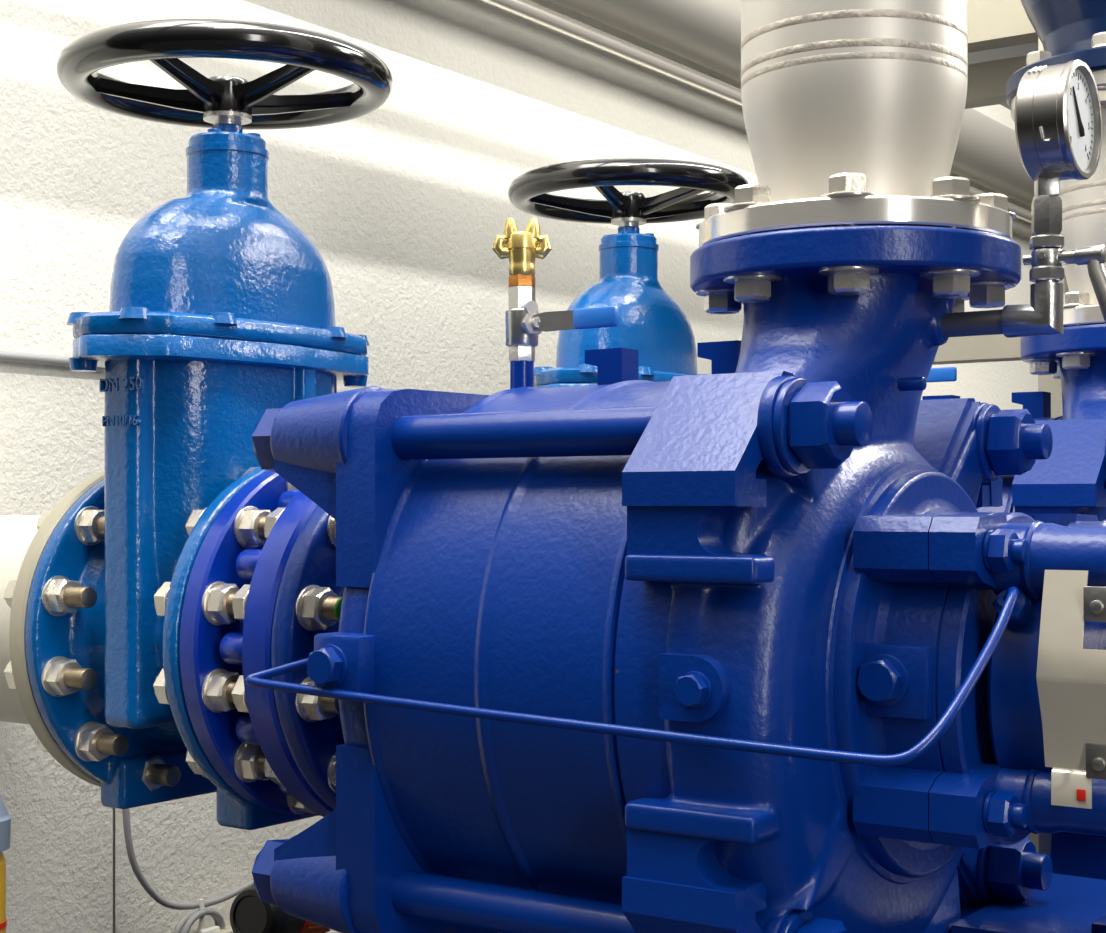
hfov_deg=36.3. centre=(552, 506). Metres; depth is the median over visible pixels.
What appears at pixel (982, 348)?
channel
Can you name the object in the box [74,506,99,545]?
nut
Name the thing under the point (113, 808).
trim
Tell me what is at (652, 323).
valve
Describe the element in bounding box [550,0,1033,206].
pipe
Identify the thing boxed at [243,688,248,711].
washer
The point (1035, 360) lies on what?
washer
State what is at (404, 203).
wall
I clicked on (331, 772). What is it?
washer
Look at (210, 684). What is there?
nut
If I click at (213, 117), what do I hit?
washer
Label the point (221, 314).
valve
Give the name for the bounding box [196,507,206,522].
washer
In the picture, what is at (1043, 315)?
pipe
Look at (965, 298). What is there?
washer
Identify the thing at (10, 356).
conduit
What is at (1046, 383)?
steel post
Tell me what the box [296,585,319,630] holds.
nut
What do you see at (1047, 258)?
pipe fitting
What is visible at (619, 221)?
washer
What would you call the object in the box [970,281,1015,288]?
washer
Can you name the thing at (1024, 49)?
beam
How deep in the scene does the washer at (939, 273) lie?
1.43 m
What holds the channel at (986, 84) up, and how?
attached to the channel at (992, 24)
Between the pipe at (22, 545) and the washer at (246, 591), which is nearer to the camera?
the washer at (246, 591)
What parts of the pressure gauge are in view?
stem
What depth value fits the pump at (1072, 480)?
2.16 m
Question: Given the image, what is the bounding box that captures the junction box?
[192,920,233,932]
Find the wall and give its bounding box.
[0,0,1037,932]
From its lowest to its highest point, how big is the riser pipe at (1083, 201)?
0.394 m
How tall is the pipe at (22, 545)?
0.407 m
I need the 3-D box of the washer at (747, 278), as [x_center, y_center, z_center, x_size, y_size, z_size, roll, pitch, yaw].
[0.175,-0.200,1.484,0.051,0.003,0.051,0,0,35]
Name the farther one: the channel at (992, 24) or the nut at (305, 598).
the channel at (992, 24)
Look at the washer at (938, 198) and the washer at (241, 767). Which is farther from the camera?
the washer at (241, 767)
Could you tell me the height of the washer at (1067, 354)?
0.003 m
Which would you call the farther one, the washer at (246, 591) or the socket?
the washer at (246, 591)
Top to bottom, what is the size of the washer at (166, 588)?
0.047 m
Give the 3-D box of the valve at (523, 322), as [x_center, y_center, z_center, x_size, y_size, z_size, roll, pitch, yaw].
[0.004,-0.171,1.721,0.039,0.115,0.149,0,0,-42]
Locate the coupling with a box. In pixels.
[492,217,551,287]
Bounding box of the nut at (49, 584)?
[41,576,68,615]
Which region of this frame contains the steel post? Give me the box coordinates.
[1038,37,1068,855]
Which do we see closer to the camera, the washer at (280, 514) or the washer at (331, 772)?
the washer at (331, 772)
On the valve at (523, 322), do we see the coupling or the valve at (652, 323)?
the coupling
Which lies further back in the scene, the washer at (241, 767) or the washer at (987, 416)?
the washer at (241, 767)
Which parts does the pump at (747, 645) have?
suction casing, tie rod, tie rod, discharge casing, tie rod, tie rod, lantern arm, lantern arm, shaft guard, lantern arm, clamp plate, clamp plate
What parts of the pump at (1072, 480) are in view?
discharge casing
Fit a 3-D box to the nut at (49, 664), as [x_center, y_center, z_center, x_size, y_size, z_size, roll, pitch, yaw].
[-0.565,0.194,1.927,0.004,0.047,0.046,0,0,35]
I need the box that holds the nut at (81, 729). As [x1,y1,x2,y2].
[74,722,98,761]
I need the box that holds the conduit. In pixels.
[0,350,103,369]
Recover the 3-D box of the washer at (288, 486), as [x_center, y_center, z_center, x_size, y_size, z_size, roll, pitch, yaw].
[-0.280,-0.023,1.881,0.004,0.046,0.047,0,0,35]
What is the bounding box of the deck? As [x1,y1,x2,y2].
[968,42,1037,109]
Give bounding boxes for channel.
[932,334,1020,364]
[965,55,1026,108]
[968,0,1037,52]
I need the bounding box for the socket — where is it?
[1032,195,1061,235]
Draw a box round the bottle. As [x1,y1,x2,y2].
[0,794,10,932]
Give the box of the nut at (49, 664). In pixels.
[41,656,67,696]
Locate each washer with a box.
[164,586,169,608]
[164,683,169,704]
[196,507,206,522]
[203,111,251,124]
[234,743,256,782]
[243,588,249,615]
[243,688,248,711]
[275,507,285,522]
[286,481,291,490]
[286,795,305,813]
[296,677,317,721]
[327,516,335,548]
[327,753,335,792]
[611,217,645,225]
[696,288,733,296]
[724,202,762,211]
[724,274,780,283]
[773,377,810,473]
[779,910,814,932]
[819,191,877,197]
[819,266,878,275]
[920,269,979,278]
[934,195,979,201]
[959,294,968,300]
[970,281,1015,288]
[975,404,1000,480]
[975,846,994,903]
[1007,211,1015,219]
[1024,358,1058,362]
[1056,352,1095,356]
[1063,304,1091,307]
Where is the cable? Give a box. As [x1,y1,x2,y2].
[122,809,253,932]
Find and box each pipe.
[0,470,103,786]
[480,0,1031,223]
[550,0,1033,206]
[696,0,1015,313]
[941,282,1062,337]
[1024,108,1105,378]
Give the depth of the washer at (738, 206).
1.46 m
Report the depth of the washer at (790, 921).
1.33 m
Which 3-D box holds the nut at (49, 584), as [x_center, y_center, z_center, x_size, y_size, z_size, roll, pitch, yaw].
[-0.565,0.102,1.927,0.004,0.047,0.046,0,0,35]
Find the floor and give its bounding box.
[1028,833,1037,852]
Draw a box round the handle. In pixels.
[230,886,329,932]
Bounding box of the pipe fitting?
[1023,234,1105,323]
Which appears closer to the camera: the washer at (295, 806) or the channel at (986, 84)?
the washer at (295, 806)
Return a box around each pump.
[245,225,1105,932]
[922,324,1105,879]
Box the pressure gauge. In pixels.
[1015,60,1101,235]
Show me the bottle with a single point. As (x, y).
(5, 818)
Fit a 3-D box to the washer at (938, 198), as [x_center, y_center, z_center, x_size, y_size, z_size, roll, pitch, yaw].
[0.341,-0.262,1.449,0.051,0.003,0.051,0,0,35]
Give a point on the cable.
(200, 908)
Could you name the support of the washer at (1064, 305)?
in the riser pipe at (1083, 201)
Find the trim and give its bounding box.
[113,808,114,932]
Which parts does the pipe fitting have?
lever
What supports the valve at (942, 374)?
on the pump at (1072, 480)
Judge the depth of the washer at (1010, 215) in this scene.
1.50 m
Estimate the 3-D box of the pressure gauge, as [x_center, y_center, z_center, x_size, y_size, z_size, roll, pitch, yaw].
[0.431,-0.305,1.440,0.046,0.146,0.100,0,0,35]
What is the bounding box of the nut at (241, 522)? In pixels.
[234,506,258,548]
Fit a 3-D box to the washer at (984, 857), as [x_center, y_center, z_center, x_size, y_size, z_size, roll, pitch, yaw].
[0.441,0.360,1.694,0.008,0.077,0.077,0,0,35]
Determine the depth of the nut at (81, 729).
1.95 m
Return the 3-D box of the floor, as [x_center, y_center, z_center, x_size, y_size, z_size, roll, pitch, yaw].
[3.171,0.998,3.186,5.750,0.100,12.000,0,0,35]
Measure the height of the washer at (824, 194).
0.003 m
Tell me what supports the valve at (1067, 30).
on the riser pipe at (1083, 201)
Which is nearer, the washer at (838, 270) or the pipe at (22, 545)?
the washer at (838, 270)
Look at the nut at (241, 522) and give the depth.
1.80 m
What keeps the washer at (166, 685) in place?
in the valve at (221, 314)
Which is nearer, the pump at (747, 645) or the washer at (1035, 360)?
the pump at (747, 645)
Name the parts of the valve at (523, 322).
lever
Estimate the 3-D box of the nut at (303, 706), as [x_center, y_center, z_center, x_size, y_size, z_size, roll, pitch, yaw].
[-0.242,0.194,1.702,0.004,0.047,0.046,0,0,35]
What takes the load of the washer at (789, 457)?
in the pump at (747, 645)
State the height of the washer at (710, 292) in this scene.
0.003 m
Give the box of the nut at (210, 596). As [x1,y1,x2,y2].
[202,581,226,625]
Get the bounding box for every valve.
[4,19,392,829]
[505,286,618,388]
[508,158,748,387]
[926,367,956,382]
[1006,0,1105,121]
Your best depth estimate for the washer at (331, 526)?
1.72 m
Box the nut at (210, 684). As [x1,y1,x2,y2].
[202,669,226,712]
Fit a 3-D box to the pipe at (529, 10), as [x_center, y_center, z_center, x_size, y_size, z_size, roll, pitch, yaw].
[0.962,-1.002,4.851,0.037,0.037,5.800,0,0,35]

